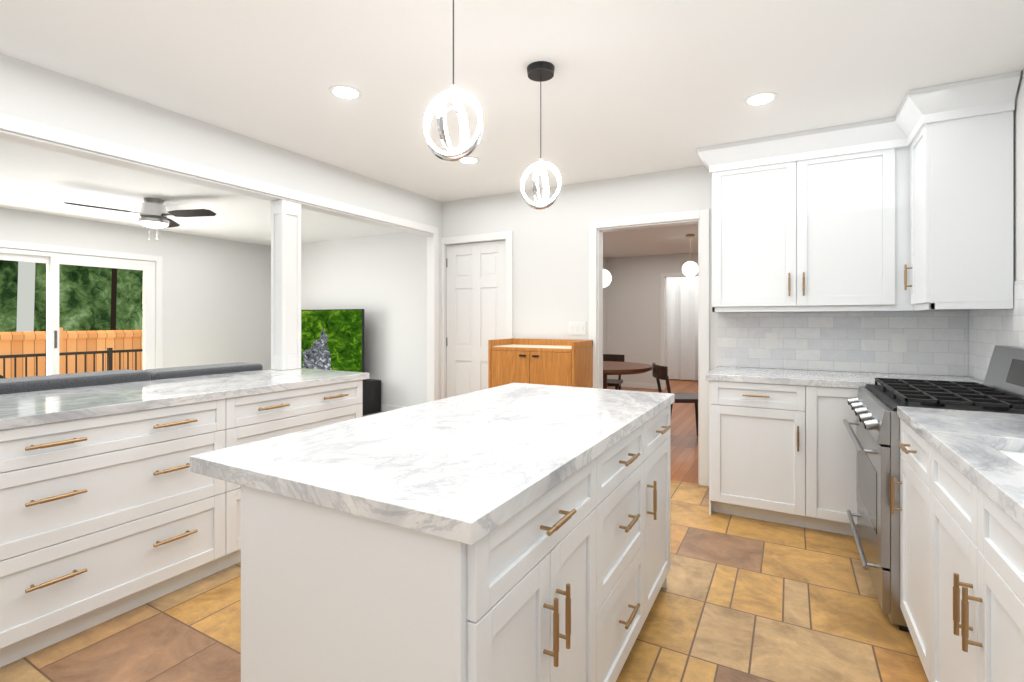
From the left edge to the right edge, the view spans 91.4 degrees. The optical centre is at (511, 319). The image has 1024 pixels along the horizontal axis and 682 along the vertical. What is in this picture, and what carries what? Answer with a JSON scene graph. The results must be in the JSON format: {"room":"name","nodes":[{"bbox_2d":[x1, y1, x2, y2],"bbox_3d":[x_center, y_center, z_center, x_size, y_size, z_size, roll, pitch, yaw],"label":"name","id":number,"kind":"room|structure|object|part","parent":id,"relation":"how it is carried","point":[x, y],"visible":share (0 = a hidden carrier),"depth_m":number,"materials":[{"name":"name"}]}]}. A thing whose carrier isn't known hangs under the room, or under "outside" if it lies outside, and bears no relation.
{"room":"kitchen","nodes":[
{"label":"kitchen","id":0,"kind":"room"},
{"bbox_2d":[0,53,443,406],"bbox_3d":[-1.057,0.040,4.548,0.130,2.460,11.920,0,0,29],"label":"wall","id":1,"kind":"structure","parent":0,"point":[216,301],"depth_m":6.67,"materials":[{"name":"paint"}]},
{"bbox_2d":[0,240,162,378],"bbox_3d":[-5.224,0.212,5.695,0.101,2.115,2.220,0,0,29],"label":"sliding glass door","id":2,"kind":"structure","parent":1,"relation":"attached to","point":[52,259],"depth_m":5.93,"materials":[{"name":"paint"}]},
{"bbox_2d":[0,113,708,485],"bbox_3d":[-1.084,0.175,5.352,7.498,2.190,10.299,0,0,29],"label":"trim","id":3,"kind":"structure","parent":1,"relation":"attached to","point":[24,131],"depth_m":3.86,"materials":[{"name":"paint"}]},
{"bbox_2d":[0,379,928,681],"bbox_3d":[1.141,1.295,4.343,4.170,0.050,13.700,0,0,29],"label":"floor","id":4,"kind":"structure","parent":0,"point":[740,599],"depth_m":2.09,"materials":[{"name":"tile"}]},
{"bbox_2d":[0,368,368,667],"bbox_3d":[-1.963,0.810,2.283,0.828,0.920,2.800,0,0,29],"label":"base cabinet","id":5,"kind":"object","parent":4,"relation":"on","point":[112,506],"depth_m":2.13,"materials":[{"name":"paint"}]},
{"bbox_2d":[271,199,300,369],"bbox_3d":[-1.609,-0.244,3.563,0.123,1.186,0.158,0,0,29],"label":"post","id":6,"kind":"object","parent":5,"relation":"on","point":[285,285],"visible":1,"depth_m":3.51,"materials":[{"name":"paint"}]},
{"bbox_2d":[241,399,674,681],"bbox_3d":[0.068,0.830,1.776,0.698,0.880,1.706,0,0,29],"label":"kitchen island","id":7,"kind":"object","parent":4,"relation":"on","point":[515,532],"depth_m":1.11,"materials":[{"name":"paint"}]},
{"bbox_2d":[190,383,673,546],"bbox_3d":[-0.028,0.370,1.830,0.870,0.040,1.730,0,0,29],"label":"island countertop","id":8,"kind":"structure","parent":7,"relation":"on","point":[447,469],"depth_m":1.29,"materials":[{"name":"white stone"}]},
{"bbox_2d":[488,338,592,387],"bbox_3d":[0.240,0.720,4.266,0.790,1.100,0.432,0,0,29],"label":"sideboard","id":9,"kind":"object","parent":4,"relation":"on","point":[562,362],"visible":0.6,"depth_m":4.11,"materials":[{"name":"brown wood"}]},
{"bbox_2d":[603,354,623,389],"bbox_3d":[1.223,0.871,6.632,0.481,0.802,0.541,0,0,19],"label":"dining chair","id":10,"kind":"object","parent":4,"relation":"on","point":[617,383],"visible":0.29,"depth_m":6.75,"materials":[{"name":"brown wood"}]},
{"bbox_2d":[603,361,651,388],"bbox_3d":[1.039,0.902,5.774,1.120,0.765,1.120,0,0,29],"label":"dining table","id":11,"kind":"object","parent":4,"relation":"on","point":[617,368],"visible":0.38,"depth_m":5.47,"materials":[{"name":"brown wood"}]},
{"bbox_2d":[652,363,697,435],"bbox_3d":[1.778,0.871,5.283,0.542,0.802,0.481,0,0,1],"label":"dining chair","id":12,"kind":"object","parent":4,"relation":"on","point":[659,372],"visible":0.62,"depth_m":5.16,"materials":[{"name":"brown wood"}]},
{"bbox_2d":[706,378,821,530],"bbox_3d":[1.687,0.830,3.364,0.600,0.880,0.620,0,0,29],"label":"base cabinet","id":13,"kind":"object","parent":4,"relation":"on","point":[782,448],"depth_m":3.09,"materials":[{"name":"paint"}]},
{"bbox_2d":[706,366,983,385],"bbox_3d":[2.036,0.370,3.164,1.440,0.040,0.630,0,0,29],"label":"countertop","id":14,"kind":"structure","parent":13,"relation":"on","point":[824,378],"depth_m":3.10,"materials":[{"name":"white stone"}]},
{"bbox_2d":[822,386,865,535],"bbox_3d":[2.017,0.830,3.180,0.388,0.880,0.620,0,0,29],"label":"base cabinet","id":15,"kind":"object","parent":4,"relation":"on","point":[838,448],"depth_m":2.91,"materials":[{"name":"paint"}]},
{"bbox_2d":[894,414,917,651],"bbox_3d":[1.691,0.830,1.652,0.570,0.880,0.558,0,0,29],"label":"base cabinet","id":16,"kind":"object","parent":4,"relation":"on","point":[908,444],"depth_m":1.90,"materials":[{"name":"paint"}]},
{"bbox_2d":[843,345,1023,631],"bbox_3d":[1.986,0.700,2.319,0.700,1.140,0.884,0,0,29],"label":"range","id":17,"kind":"object","parent":4,"relation":"on","point":[875,440],"visible":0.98,"depth_m":2.18,"materials":[{"name":"silver metal"}]},
{"bbox_2d":[918,434,961,681],"bbox_3d":[1.472,0.830,1.258,0.570,0.880,0.575,0,0,29],"label":"base cabinet","id":18,"kind":"object","parent":4,"relation":"on","point":[937,476],"depth_m":1.54,"materials":[{"name":"paint"}]},
{"bbox_2d":[958,470,1023,681],"bbox_3d":[1.262,0.830,0.881,0.570,0.880,0.518,0,0,29],"label":"base cabinet","id":19,"kind":"object","parent":4,"relation":"on","point":[961,483],"depth_m":1.14,"materials":[{"name":"paint"}]},
{"bbox_2d":[897,406,1023,521],"bbox_3d":[1.064,0.370,0.535,0.580,0.040,3.120,0,0,29],"label":"countertop","id":20,"kind":"structure","parent":19,"relation":"on","point":[965,437],"depth_m":1.48,"materials":[{"name":"white stone"}]},
{"bbox_2d":[990,442,1023,465],"bbox_3d":[1.406,0.498,1.129,0.396,0.240,0.716,0,0,29],"label":"sink","id":21,"kind":"object","parent":20,"relation":"in","point":[1014,451],"depth_m":1.48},
{"bbox_2d":[0,0,1023,257],"bbox_3d":[-0.655,-1.240,5.331,8.510,0.100,13.920,0,0,29],"label":"ceiling","id":22,"kind":"structure","parent":0,"point":[638,86],"depth_m":2.44,"materials":[{"name":"paint"}]},
{"bbox_2d":[64,198,215,239],"bbox_3d":[-3.539,-0.983,4.834,1.170,0.414,1.127,0,0,29],"label":"ceiling fan","id":23,"kind":"object","parent":22,"relation":"hanging from","point":[154,212],"visible":1,"depth_m":4.86,"materials":[{"name":"silver metal"}]},
{"bbox_2d":[329,85,361,99],"bbox_3d":[-0.869,-1.187,2.612,0.164,0.006,0.164,0,0,29],"label":"recessed light","id":24,"kind":"object","parent":22,"relation":"in","point":[345,92],"visible":1,"depth_m":2.60,"materials":[{"name":"white plastic"}]},
{"bbox_2d":[424,0,482,160],"bbox_3d":[-0.185,-0.847,1.579,0.189,0.685,0.161,0,0,29],"label":"pendant light","id":25,"kind":"object","parent":22,"relation":"hanging from","point":[438,103],"visible":1,"depth_m":1.57,"materials":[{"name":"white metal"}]},
{"bbox_2d":[458,156,479,163],"bbox_3d":[-0.323,-1.187,3.716,0.164,0.006,0.164,0,0,29],"label":"recessed light","id":26,"kind":"object","parent":22,"relation":"in","point":[469,160],"visible":0.77,"depth_m":3.71,"materials":[{"name":"white plastic"}]},
{"bbox_2d":[521,61,560,208],"bbox_3d":[0.136,-0.857,2.362,0.189,0.665,0.161,0,0,29],"label":"pendant light","id":27,"kind":"object","parent":22,"relation":"hanging from","point":[540,71],"visible":1,"depth_m":2.35,"materials":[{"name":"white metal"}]},
{"bbox_2d":[603,269,611,287],"bbox_3d":[1.039,-0.780,5.774,0.220,0.820,0.217,0,0,29],"label":"globe","id":28,"kind":"object","parent":22,"relation":"hanging from","point":[607,278],"visible":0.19,"depth_m":5.69,"materials":[{"name":"white glass"}]},
{"bbox_2d":[682,234,697,276],"bbox_3d":[2.484,-0.895,6.972,0.220,0.590,0.217,0,0,29],"label":"globe","id":29,"kind":"object","parent":22,"relation":"hanging from","point":[689,268],"visible":1,"depth_m":6.90,"materials":[{"name":"white glass"}]},
{"bbox_2d":[744,92,777,105],"bbox_3d":[1.337,-1.187,2.689,0.164,0.006,0.164,0,0,29],"label":"recessed light","id":30,"kind":"object","parent":22,"relation":"in","point":[762,98],"visible":1,"depth_m":2.68,"materials":[{"name":"white plastic"}]},
{"bbox_2d":[444,165,967,397],"bbox_3d":[1.085,0.040,4.128,4.020,2.460,0.130,0,0,29],"label":"wall","id":31,"kind":"structure","parent":0,"point":[551,244],"depth_m":4.54,"materials":[{"name":"paint"}]},
{"bbox_2d":[446,240,505,397],"bbox_3d":[-0.364,0.255,4.879,0.716,2.022,0.118,0,0,29],"label":"closet door","id":32,"kind":"structure","parent":31,"relation":"in","point":[476,297],"depth_m":4.91,"materials":[{"name":"paint"}]},
{"bbox_2d":[568,321,585,334],"bbox_3d":[0.566,0.070,4.347,0.160,0.115,0.011,0,0,29],"label":"switch plate","id":33,"kind":"object","parent":31,"relation":"attached to","point":[576,327],"visible":1,"depth_m":4.34,"materials":[{"name":"white plastic"}]},
{"bbox_2d":[666,276,697,380],"bbox_3d":[3.676,0.110,10.429,1.680,2.280,0.079,0,0,29],"label":"curtain","id":34,"kind":"object","parent":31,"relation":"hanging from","point":[681,328],"visible":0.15,"depth_m":10.46,"materials":[{"name":"white fabric"}]},
{"bbox_2d":[712,146,907,310],"bbox_3d":[1.951,-0.575,3.341,1.120,0.970,0.403,0,0,29],"label":"upper cabinet","id":35,"kind":"object","parent":31,"relation":"attached to","point":[826,233],"depth_m":3.20,"materials":[{"name":"paint"}]},
{"bbox_2d":[697,117,911,174],"bbox_3d":[1.817,-1.109,3.209,1.185,0.159,0.085,0,0,29],"label":"crown molding","id":36,"kind":"structure","parent":35,"relation":"attached to","point":[873,135],"depth_m":3.19,"materials":[{"name":"paint"}]},
{"bbox_2d":[718,311,965,375],"bbox_3d":[2.192,0.147,3.445,1.440,0.402,0.008,0,0,29],"label":"tile backsplash","id":37,"kind":"structure","parent":31,"relation":"attached to","point":[955,343],"depth_m":3.39,"materials":[{"name":"tile"}]},
{"bbox_2d":[765,333,776,348],"bbox_3d":[1.872,0.150,3.611,0.075,0.115,0.011,0,0,29],"label":"electrical outlet","id":38,"kind":"object","parent":37,"relation":"attached to","point":[770,340],"visible":1,"depth_m":3.61,"materials":[{"name":"white plastic"}]},
{"bbox_2d":[892,334,906,351],"bbox_3d":[2.519,0.150,3.251,0.075,0.115,0.011,0,0,29],"label":"electrical outlet","id":39,"kind":"object","parent":37,"relation":"attached to","point":[899,342],"visible":1,"depth_m":3.25,"materials":[{"name":"white plastic"}]},
{"bbox_2d":[968,70,1023,381],"bbox_3d":[1.321,0.040,0.255,0.120,2.460,6.670,0,0,29],"label":"wall","id":40,"kind":"structure","parent":0,"point":[1018,114],"depth_m":2.43,"materials":[{"name":"paint"}]},
{"bbox_2d":[908,111,1012,306],"bbox_3d":[2.411,-0.575,2.708,0.340,0.970,0.377,0,0,29],"label":"upper cabinet","id":41,"kind":"object","parent":40,"relation":"attached to","point":[924,221],"depth_m":2.55,"materials":[{"name":"paint"}]},
{"bbox_2d":[893,86,936,146],"bbox_3d":[2.180,-1.109,2.729,0.085,0.159,0.360,0,0,29],"label":"crown molding","id":42,"kind":"structure","parent":41,"relation":"attached to","point":[919,109],"depth_m":2.68,"materials":[{"name":"paint"}]},
{"bbox_2d":[925,71,1020,123],"bbox_3d":[2.305,-1.109,2.502,0.325,0.159,0.085,0,0,29],"label":"crown molding","id":43,"kind":"structure","parent":41,"relation":"attached to","point":[994,94],"depth_m":2.49,"materials":[{"name":"paint"}]},
{"bbox_2d":[966,280,1023,380],"bbox_3d":[1.593,0.079,0.876,0.008,0.538,5.080,0,0,29],"label":"tile backsplash","id":44,"kind":"structure","parent":40,"relation":"attached to","point":[987,329],"depth_m":2.76,"materials":[{"name":"tile"}]},
{"bbox_3d":[-3.931,1.295,3.733,4.100,0.050,7.700,0,0,29],"label":"floor","id":45,"kind":"structure","parent":0,"visible":0},
{"bbox_2d":[0,362,262,394],"bbox_3d":[-2.711,0.774,2.882,0.980,0.992,2.600,0,0,29],"label":"sofa","id":46,"kind":"object","parent":45,"relation":"on","point":[37,383],"visible":0.15,"depth_m":2.81,"materials":[{"name":"grey fabric"}]},
{"bbox_2d":[362,379,380,415],"bbox_3d":[-2.748,1.050,7.194,1.900,0.440,0.440,0,0,29],"label":"tv console","id":47,"kind":"object","parent":45,"relation":"on","point":[371,403],"visible":0.23,"depth_m":6.78,"materials":[{"name":"black metal"}]},
{"bbox_2d":[301,309,363,371],"bbox_3d":[-2.721,0.340,7.202,1.600,0.979,0.200,0,0,29],"label":"tv","id":48,"kind":"object","parent":47,"relation":"on","point":[362,331],"depth_m":7.07,"materials":[{"name":"black glass"}]},
{"bbox_3d":[-2.731,0.310,7.184,1.576,0.896,0.001,0,0,29],"label":"tv screen","id":49,"kind":"part","parent":48,"relation":"part of","materials":[{"name":"green glass"}]},
{"label":"outside","id":50,"kind":"structure","parent":0,"visible":0},
{"bbox_2d":[0,328,142,377],"bbox_3d":[-8.004,1.000,7.888,0.140,1.740,18.000,0,0,29],"label":"fence","id":51,"kind":"object","parent":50,"point":[95,340],"depth_m":8.65,"materials":[{"name":"brown wood"}]},
{"bbox_2d":[0,260,142,331],"bbox_3d":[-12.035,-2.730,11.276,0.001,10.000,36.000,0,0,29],"label":"trees","id":52,"kind":"object","parent":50,"point":[130,302],"depth_m":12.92,"materials":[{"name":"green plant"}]},
{"bbox_3d":[-6.090,1.455,6.251,1.878,0.130,7.000,0,0,29],"label":"deck","id":53,"kind":"object","parent":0,"visible":0},
{"bbox_2d":[0,348,142,378],"bbox_3d":[-6.653,0.910,6.913,0.050,0.960,5.610,0,0,29],"label":"railing","id":54,"kind":"object","parent":53,"relation":"on","point":[110,360],"depth_m":7.42,"materials":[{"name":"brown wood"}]},
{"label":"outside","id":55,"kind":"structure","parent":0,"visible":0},
{"bbox_2d":[16,261,34,331],"bbox_3d":[-9.802,-2.730,10.148,0.247,10.005,0.460,0,0,29],"label":"trunk","id":56,"kind":"object","parent":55,"point":[24,280],"depth_m":10.02,"materials":[{"name":"grey wood"}]},
{"bbox_2d":[110,268,116,329],"bbox_3d":[-9.072,-2.730,11.459,0.095,10.002,0.300,0,0,29],"label":"trunk","id":57,"kind":"object","parent":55,"point":[114,271],"depth_m":11.38,"materials":[{"name":"brown wood"}]}
]}

